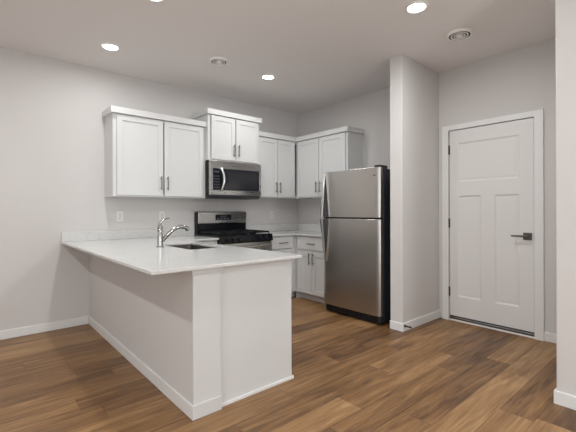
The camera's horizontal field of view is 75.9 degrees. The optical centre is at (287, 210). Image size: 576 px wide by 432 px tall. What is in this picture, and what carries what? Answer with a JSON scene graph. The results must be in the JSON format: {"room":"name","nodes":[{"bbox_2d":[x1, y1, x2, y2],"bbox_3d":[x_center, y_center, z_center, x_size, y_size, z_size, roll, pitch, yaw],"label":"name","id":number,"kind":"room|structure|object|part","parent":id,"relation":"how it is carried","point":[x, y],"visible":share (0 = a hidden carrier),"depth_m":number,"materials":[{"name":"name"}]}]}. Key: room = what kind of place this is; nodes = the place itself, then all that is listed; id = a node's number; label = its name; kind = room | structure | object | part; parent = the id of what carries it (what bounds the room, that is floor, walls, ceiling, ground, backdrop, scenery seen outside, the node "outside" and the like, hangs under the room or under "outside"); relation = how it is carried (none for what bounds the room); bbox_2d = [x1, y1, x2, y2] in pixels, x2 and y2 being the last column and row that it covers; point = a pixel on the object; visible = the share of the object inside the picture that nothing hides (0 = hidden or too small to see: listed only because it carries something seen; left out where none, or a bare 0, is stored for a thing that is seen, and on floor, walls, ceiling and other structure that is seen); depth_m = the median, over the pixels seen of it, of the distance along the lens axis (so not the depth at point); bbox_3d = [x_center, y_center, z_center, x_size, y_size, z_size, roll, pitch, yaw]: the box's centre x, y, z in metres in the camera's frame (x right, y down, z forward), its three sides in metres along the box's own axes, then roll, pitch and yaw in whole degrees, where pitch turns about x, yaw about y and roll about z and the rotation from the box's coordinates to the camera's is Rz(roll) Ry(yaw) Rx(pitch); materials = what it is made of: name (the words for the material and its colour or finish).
{"room":"kitchen","nodes":[
{"label":"kitchen","id":0,"kind":"room"},
{"bbox_2d":[89,254,192,404],"bbox_3d":[-1.268,0.768,3.094,0.182,0.866,2.398,0,0,-41],"label":"wall","id":1,"kind":"structure","parent":0,"point":[150,315],"depth_m":2.63,"materials":[{"name":"white paint"}]},
{"bbox_2d":[88,316,192,419],"bbox_3d":[-1.336,1.160,3.026,0.012,0.083,2.410,0,0,-41],"label":"baseboard","id":2,"kind":"structure","parent":1,"relation":"attached to","point":[184,405],"depth_m":2.63,"materials":[{"name":"white wood"}]},
{"bbox_2d":[185,267,223,420],"bbox_3d":[-0.495,0.766,2.193,0.204,0.866,0.096,0,0,-41],"label":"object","id":3,"kind":"structure","parent":1,"relation":"attached to","point":[206,283],"depth_m":2.17,"materials":[{"name":"white wood"}]},
{"bbox_2d":[0,47,297,330],"bbox_3d":[-2.446,-0.167,3.755,7.040,2.743,0.140,0,0,-41],"label":"wall","id":4,"kind":"structure","parent":0,"point":[52,178],"depth_m":3.79,"materials":[{"name":"white paint"}]},
{"bbox_2d":[0,316,88,339],"bbox_3d":[-3.590,1.166,2.662,3.874,0.083,0.012,0,0,-41],"label":"baseboard","id":5,"kind":"structure","parent":4,"relation":"attached to","point":[11,333],"depth_m":3.65,"materials":[{"name":"white wood"}]},
{"bbox_2d":[116,211,122,221],"bbox_3d":[-1.886,0.064,4.141,0.074,0.116,0.008,0,0,-41],"label":"wall outlet","id":6,"kind":"object","parent":4,"relation":"attached to","point":[119,214],"visible":1,"depth_m":4.13,"materials":[{"name":"white plastic"}]},
{"bbox_2d":[61,228,193,241],"bbox_3d":[-1.757,0.267,4.244,1.468,0.098,0.020,0,0,-41],"label":"backsplash","id":7,"kind":"structure","parent":4,"relation":"attached to","point":[145,233],"depth_m":4.11,"materials":[{"name":"stone"}]},
{"bbox_2d":[102,105,206,198],"bbox_3d":[-1.501,-0.614,4.241,1.084,0.927,0.362,0,0,-41],"label":"upper cabinet","id":8,"kind":"object","parent":4,"relation":"attached to","point":[147,154],"visible":1,"depth_m":4.07,"materials":[{"name":"white wood"}]},
{"bbox_3d":[-1.589,-0.585,3.985,0.491,0.837,0.019,0,0,-41],"label":"door","id":9,"kind":"part","parent":8,"relation":"part of","materials":[{"name":"white wood"}]},
{"bbox_3d":[-1.508,-1.046,4.247,1.084,0.063,0.344,0,0,-41],"label":"crown trim","id":10,"kind":"part","parent":8,"relation":"part of","materials":[{"name":"white wood"}]},
{"bbox_3d":[-1.210,-0.586,4.312,0.483,0.837,0.019,0,0,-41],"label":"door","id":11,"kind":"part","parent":8,"relation":"part of","materials":[{"name":"white wood"}]},
{"bbox_2d":[159,211,164,220],"bbox_3d":[-1.520,0.063,4.457,0.074,0.116,0.008,0,0,-41],"label":"wall outlet","id":12,"kind":"object","parent":4,"relation":"attached to","point":[161,213],"visible":0.99,"depth_m":4.45,"materials":[{"name":"white plastic"}]},
{"bbox_2d":[192,108,261,164],"bbox_3d":[-0.781,-0.926,4.821,0.812,0.617,0.428,0,0,-41],"label":"upper cabinet","id":13,"kind":"object","parent":4,"relation":"attached to","point":[229,136],"visible":0.94,"depth_m":4.65,"materials":[{"name":"white wood"}]},
{"bbox_3d":[-0.801,-0.897,4.582,0.340,0.527,0.019,0,0,-41],"label":"door","id":14,"kind":"part","parent":13,"relation":"part of","materials":[{"name":"white wood"}]},
{"bbox_3d":[-0.788,-1.203,4.828,0.812,0.063,0.407,0,0,-41],"label":"crown trim","id":15,"kind":"part","parent":13,"relation":"part of","materials":[{"name":"white wood"}]},
{"bbox_2d":[203,160,260,199],"bbox_3d":[-0.762,-0.385,4.800,0.760,0.460,0.480,0,0,-41],"label":"microwave","id":16,"kind":"object","parent":13,"relation":"attached to","point":[223,179],"visible":0.96,"depth_m":4.62,"materials":[{"name":"silver metal"}]},
{"bbox_3d":[-0.873,-0.385,4.488,0.102,0.262,0.026,0,0,-41],"label":"control panel","id":17,"kind":"part","parent":16,"relation":"part of","materials":[{"name":"black plastic"}]},
{"bbox_3d":[-0.795,-0.385,4.501,0.076,0.289,0.037,0,0,20],"label":"handle","id":18,"kind":"part","parent":16,"relation":"part of","materials":[{"name":"silver metal"}]},
{"bbox_3d":[-0.684,-0.895,4.709,0.764,0.555,0.019,0,0,-41],"label":"frame","id":19,"kind":"part","parent":13,"relation":"part of","materials":[{"name":"white wood"}]},
{"bbox_3d":[-0.535,-0.898,4.811,0.338,0.527,0.019,0,0,-41],"label":"door","id":20,"kind":"part","parent":13,"relation":"part of","materials":[{"name":"white wood"}]},
{"bbox_2d":[270,211,273,218],"bbox_3d":[-0.241,0.061,5.563,0.074,0.116,0.008,0,0,-41],"label":"wall outlet","id":21,"kind":"object","parent":4,"relation":"attached to","point":[271,212],"visible":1,"depth_m":5.56,"materials":[{"name":"white plastic"}]},
{"bbox_2d":[259,131,297,199],"bbox_3d":[-0.120,-0.630,5.436,1.038,0.899,0.362,0,0,-41],"label":"upper cabinet","id":22,"kind":"object","parent":4,"relation":"attached to","point":[277,153],"visible":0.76,"depth_m":5.23,"materials":[{"name":"white wood"}]},
{"bbox_3d":[-0.279,-0.601,5.118,0.322,0.809,0.019,0,0,-41],"label":"door","id":23,"kind":"part","parent":22,"relation":"part of","materials":[{"name":"white wood"}]},
{"bbox_3d":[-0.133,-1.048,5.436,1.020,0.063,0.344,0,0,-41],"label":"crown trim","id":24,"kind":"part","parent":22,"relation":"part of","materials":[{"name":"white wood"}]},
{"bbox_3d":[-0.025,-0.601,5.338,0.328,0.809,0.019,0,0,-41],"label":"door","id":25,"kind":"part","parent":22,"relation":"part of","materials":[{"name":"white wood"}]},
{"bbox_2d":[0,0,555,113],"bbox_3d":[0.031,-1.576,1.009,7.200,0.060,7.540,0,0,-41],"label":"ceiling","id":26,"kind":"structure","parent":0,"point":[319,53],"depth_m":3.28,"materials":[{"name":"white paint"}]},
{"bbox_2d":[100,42,119,50],"bbox_3d":[-1.666,-1.536,3.462,0.172,0.010,0.172,0,0,-41],"label":"recessed light","id":27,"kind":"object","parent":26,"relation":"in","point":[107,46],"visible":1,"depth_m":3.44,"materials":[{"name":"white plastic"}]},
{"bbox_2d":[209,56,227,65],"bbox_3d":[-0.711,-1.531,3.785,0.190,0.026,0.190,0,0,-41],"label":"ceiling vent","id":28,"kind":"object","parent":26,"relation":"in","point":[219,61],"visible":1,"depth_m":3.76,"materials":[{"name":"white"}]},
{"bbox_2d":[261,74,274,79],"bbox_3d":[-0.230,-1.540,4.251,0.172,0.010,0.172,0,0,-41],"label":"recessed light","id":29,"kind":"object","parent":26,"relation":"in","point":[264,76],"visible":1,"depth_m":4.22,"materials":[{"name":"white plastic"}]},
{"bbox_2d":[405,1,428,13],"bbox_3d":[0.976,-1.544,2.803,0.172,0.010,0.172,0,0,-41],"label":"recessed light","id":30,"kind":"object","parent":26,"relation":"in","point":[414,7],"visible":1,"depth_m":2.80,"materials":[{"name":"white plastic"}]},
{"bbox_2d":[446,28,472,40],"bbox_3d":[1.501,-1.537,3.230,0.214,0.026,0.214,0,0,-41],"label":"ceiling vent","id":31,"kind":"object","parent":26,"relation":"in","point":[459,34],"visible":1,"depth_m":3.21,"materials":[{"name":"white"}]},
{"bbox_2d":[0,296,575,431],"bbox_3d":[0.039,1.227,1.009,7.200,0.060,7.540,0,0,-41],"label":"floor","id":32,"kind":"structure","parent":0,"point":[351,374],"depth_m":2.54,"materials":[{"name":"brown wood"}]},
{"bbox_2d":[198,240,216,243],"bbox_3d":[-1.155,0.768,4.350,0.424,0.866,0.644,0,0,-41],"label":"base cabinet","id":33,"kind":"object","parent":32,"relation":"on","point":[207,241],"visible":0.04,"depth_m":4.22,"materials":[{"name":"white wood"}]},
{"bbox_2d":[172,244,293,406],"bbox_3d":[-0.749,0.767,3.118,0.634,0.866,1.768,0,0,-41],"label":"base cabinet","id":34,"kind":"object","parent":32,"relation":"on","point":[256,347],"visible":0.5,"depth_m":2.42,"materials":[{"name":"white wood"}]},
{"bbox_2d":[61,228,301,274],"bbox_3d":[-0.957,0.275,3.320,1.468,0.118,2.465,0,0,-41],"label":"countertop","id":35,"kind":"structure","parent":34,"relation":"on","point":[135,249],"depth_m":2.80,"materials":[{"name":"stone"}]},
{"bbox_2d":[156,218,188,247],"bbox_3d":[-1.006,0.186,3.239,0.301,0.256,0.062,0,0,-41],"label":"faucet","id":36,"kind":"object","parent":35,"relation":"on","point":[160,238],"visible":1,"depth_m":3.15,"materials":[{"name":"silver metal"}]},
{"bbox_3d":[-1.010,0.201,3.235,0.239,0.159,0.039,0,0,-41],"label":"spout","id":37,"kind":"part","parent":36,"relation":"part of","materials":[{"name":"silver metal"}]},
{"bbox_2d":[171,245,209,249],"bbox_3d":[-0.878,0.437,3.331,0.349,0.194,0.674,0,0,-41],"label":"sink","id":38,"kind":"object","parent":35,"relation":"in","point":[190,247],"visible":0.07,"depth_m":3.62,"materials":[{"name":"silver metal"}]},
{"bbox_3d":[-0.199,0.765,2.445,0.586,0.866,0.006,0,0,-41],"label":"panel","id":39,"kind":"part","parent":34,"relation":"part of","materials":[{"name":"white wood"}]},
{"bbox_3d":[-0.198,1.187,2.457,0.600,0.022,0.048,0,0,-41],"label":"shoe moulding","id":40,"kind":"part","parent":34,"relation":"part of","materials":[{"name":"white wood"}]},
{"bbox_2d":[194,212,272,250],"bbox_3d":[-0.682,0.605,4.711,0.757,1.188,0.712,0,0,-41],"label":"gas range","id":41,"kind":"object","parent":32,"relation":"on","point":[229,227],"visible":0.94,"depth_m":4.71,"materials":[{"name":"black"}]},
{"bbox_2d":[197,233,271,236],"bbox_3d":[-0.681,0.298,4.709,0.757,0.013,0.593,0,0,-41],"label":"cooktop","id":42,"kind":"object","parent":41,"relation":"in","point":[198,234],"depth_m":4.53,"materials":[{"name":"black metal"}]},
{"bbox_3d":[-0.493,0.335,4.491,0.757,0.083,0.052,0,0,-41],"label":"control panel","id":43,"kind":"part","parent":41,"relation":"part of","materials":[{"name":"black metal"}]},
{"bbox_3d":[-0.498,0.669,4.499,0.749,0.570,0.032,0,0,-41],"label":"oven door","id":44,"kind":"part","parent":41,"relation":"part of","materials":[{"name":"metal"}]},
{"bbox_3d":[-0.469,0.434,4.465,0.617,0.024,0.061,0,0,-41],"label":"handle","id":45,"kind":"part","parent":41,"relation":"part of","materials":[{"name":"silver metal"}]},
{"bbox_2d":[271,235,295,296],"bbox_3d":[-0.023,0.764,5.330,1.036,0.866,0.644,0,0,-41],"label":"base cabinet","id":46,"kind":"object","parent":32,"relation":"on","point":[285,244],"visible":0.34,"depth_m":5.01,"materials":[{"name":"white wood"}]},
{"bbox_3d":[-0.080,0.426,4.916,0.379,0.154,0.019,0,0,-41],"label":"drawer","id":47,"kind":"part","parent":46,"relation":"part of","materials":[{"name":"white wood"}]},
{"bbox_2d":[246,223,320,236],"bbox_3d":[0.187,0.266,5.085,1.038,0.130,1.292,0,0,-41],"label":"countertop","id":48,"kind":"structure","parent":46,"relation":"on","point":[300,229],"depth_m":5.54,"materials":[{"name":"stone"}]},
{"bbox_3d":[-0.079,0.814,4.916,0.379,0.558,0.019,0,0,-41],"label":"door","id":49,"kind":"part","parent":46,"relation":"part of","materials":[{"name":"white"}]},
{"bbox_2d":[296,235,325,303],"bbox_3d":[0.529,0.763,4.992,0.644,0.866,0.700,0,0,-41],"label":"base cabinet","id":50,"kind":"object","parent":32,"relation":"on","point":[309,268],"visible":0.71,"depth_m":4.84,"materials":[{"name":"white wood"}]},
{"bbox_3d":[0.224,0.819,4.923,0.019,0.548,0.284,0,0,-41],"label":"door","id":51,"kind":"part","parent":50,"relation":"part of","materials":[{"name":"white wood"}]},
{"bbox_3d":[0.319,0.431,4.811,0.019,0.162,0.580,0,0,-41],"label":"drawer","id":52,"kind":"part","parent":50,"relation":"part of","materials":[{"name":"white wood"}]},
{"bbox_3d":[0.415,0.818,4.702,0.019,0.548,0.290,0,0,-41],"label":"door","id":53,"kind":"part","parent":50,"relation":"part of","materials":[{"name":"white wood"}]},
{"bbox_2d":[320,165,390,323],"bbox_3d":[0.932,0.358,4.320,0.832,1.672,0.807,0,0,-41],"label":"refrigerator","id":54,"kind":"object","parent":32,"relation":"on","point":[355,203],"visible":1,"depth_m":4.01,"materials":[{"name":"grey metal"}]},
{"bbox_3d":[0.432,0.342,4.327,0.084,0.497,0.085,0,0,-41],"label":"handle","id":55,"kind":"part","parent":54,"relation":"part of","materials":[{"name":"grey metal"}]},
{"bbox_3d":[0.430,-0.190,4.327,0.084,0.519,0.085,0,0,-41],"label":"handle","id":56,"kind":"part","parent":54,"relation":"part of","materials":[{"name":"grey metal"}]},
{"bbox_3d":[0.700,0.593,4.118,0.065,1.008,0.807,0,0,-41],"label":"fresh food door","id":57,"kind":"part","parent":54,"relation":"part of","materials":[{"name":"metal"}]},
{"bbox_3d":[0.697,-0.191,4.118,0.065,0.529,0.807,0,0,-41],"label":"freezer door","id":58,"kind":"part","parent":54,"relation":"part of","materials":[{"name":"metal"}]},
{"bbox_2d":[390,54,438,322],"bbox_3d":[1.365,-0.178,3.944,0.747,2.743,0.140,0,0,-41],"label":"wall partition","id":59,"kind":"structure","parent":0,"point":[414,87],"depth_m":3.79,"materials":[{"name":"white paint"}]},
{"bbox_2d":[390,310,439,331],"bbox_3d":[1.368,1.152,3.935,0.758,0.083,0.152,0,0,-41],"label":"baseboard","id":60,"kind":"structure","parent":59,"relation":"attached to","point":[424,319],"depth_m":3.78,"materials":[{"name":"white wood"}]},
{"bbox_2d":[297,38,555,333],"bbox_3d":[1.425,-0.178,4.552,0.140,2.743,3.720,0,0,-41],"label":"wall","id":61,"kind":"structure","parent":0,"point":[521,80],"depth_m":3.79,"materials":[{"name":"white paint"}]},
{"bbox_2d":[246,223,320,231],"bbox_3d":[0.187,0.256,5.085,1.038,0.110,1.292,0,0,-41],"label":"backsplash","id":62,"kind":"structure","parent":61,"relation":"attached to","point":[296,226],"depth_m":5.63,"materials":[{"name":"stone"}]},
{"bbox_2d":[296,126,363,198],"bbox_3d":[0.549,-0.632,5.178,0.362,0.899,1.011,0,0,-41],"label":"upper cabinet","id":63,"kind":"object","parent":61,"relation":"attached to","point":[337,149],"visible":0.88,"depth_m":5.04,"materials":[{"name":"white wood"}]},
{"bbox_3d":[0.289,-0.602,5.271,0.019,0.809,0.424,0,0,-41],"label":"door","id":64,"kind":"part","parent":63,"relation":"part of","materials":[{"name":"white wood"}]},
{"bbox_3d":[0.560,-1.050,5.177,0.344,0.063,0.993,0,0,-41],"label":"crown trim","id":65,"kind":"part","parent":63,"relation":"part of","materials":[{"name":"white wood"}]},
{"bbox_3d":[0.587,-0.603,4.927,0.019,0.809,0.466,0,0,-41],"label":"door","id":66,"kind":"part","parent":63,"relation":"part of","materials":[{"name":"white wood"}]},
{"bbox_2d":[448,118,533,333],"bbox_3d":[2.025,0.141,3.740,0.109,2.020,0.816,0,0,-41],"label":"door","id":67,"kind":"structure","parent":61,"relation":"in","point":[491,220],"depth_m":3.71,"materials":[{"name":"white wood"}]},
{"bbox_3d":[2.196,0.240,3.500,0.053,0.024,0.138,0,0,-41],"label":"lever handle","id":68,"kind":"part","parent":67,"relation":"part of","materials":[{"name":"silver metal"}]},
{"bbox_2d":[449,316,533,336],"bbox_3d":[2.089,1.175,3.790,0.140,0.032,0.812,0,0,-41],"label":"trim","id":69,"kind":"structure","parent":61,"relation":"attached to","point":[451,317],"depth_m":3.72,"materials":[{"name":"brown"}]},
{"bbox_2d":[449,318,534,338],"bbox_3d":[2.031,1.183,3.739,0.014,0.016,0.812,0,0,-41],"label":"trim","id":70,"kind":"structure","parent":61,"relation":"attached to","point":[449,318],"depth_m":3.70,"materials":[{"name":"white metal"}]},
{"bbox_2d":[442,109,543,340],"bbox_3d":[2.081,0.130,3.781,0.158,2.122,0.952,0,0,-41],"label":"trim","id":71,"kind":"structure","parent":61,"relation":"attached to","point":[538,115],"depth_m":3.42,"materials":[{"name":"white wood"}]},
{"bbox_2d":[555,0,575,395],"bbox_3d":[3.380,-0.184,1.345,1.380,2.743,3.673,0,0,-41],"label":"wall","id":72,"kind":"structure","parent":0,"point":[565,10],"depth_m":2.24,"materials":[{"name":"white paint"}]},
{"bbox_2d":[544,332,575,409],"bbox_3d":[3.202,1.146,1.439,1.252,0.083,4.052,0,0,-41],"label":"baseboard","id":73,"kind":"structure","parent":72,"relation":"attached to","point":[560,398],"depth_m":2.26,"materials":[{"name":"white wood"}]}
]}

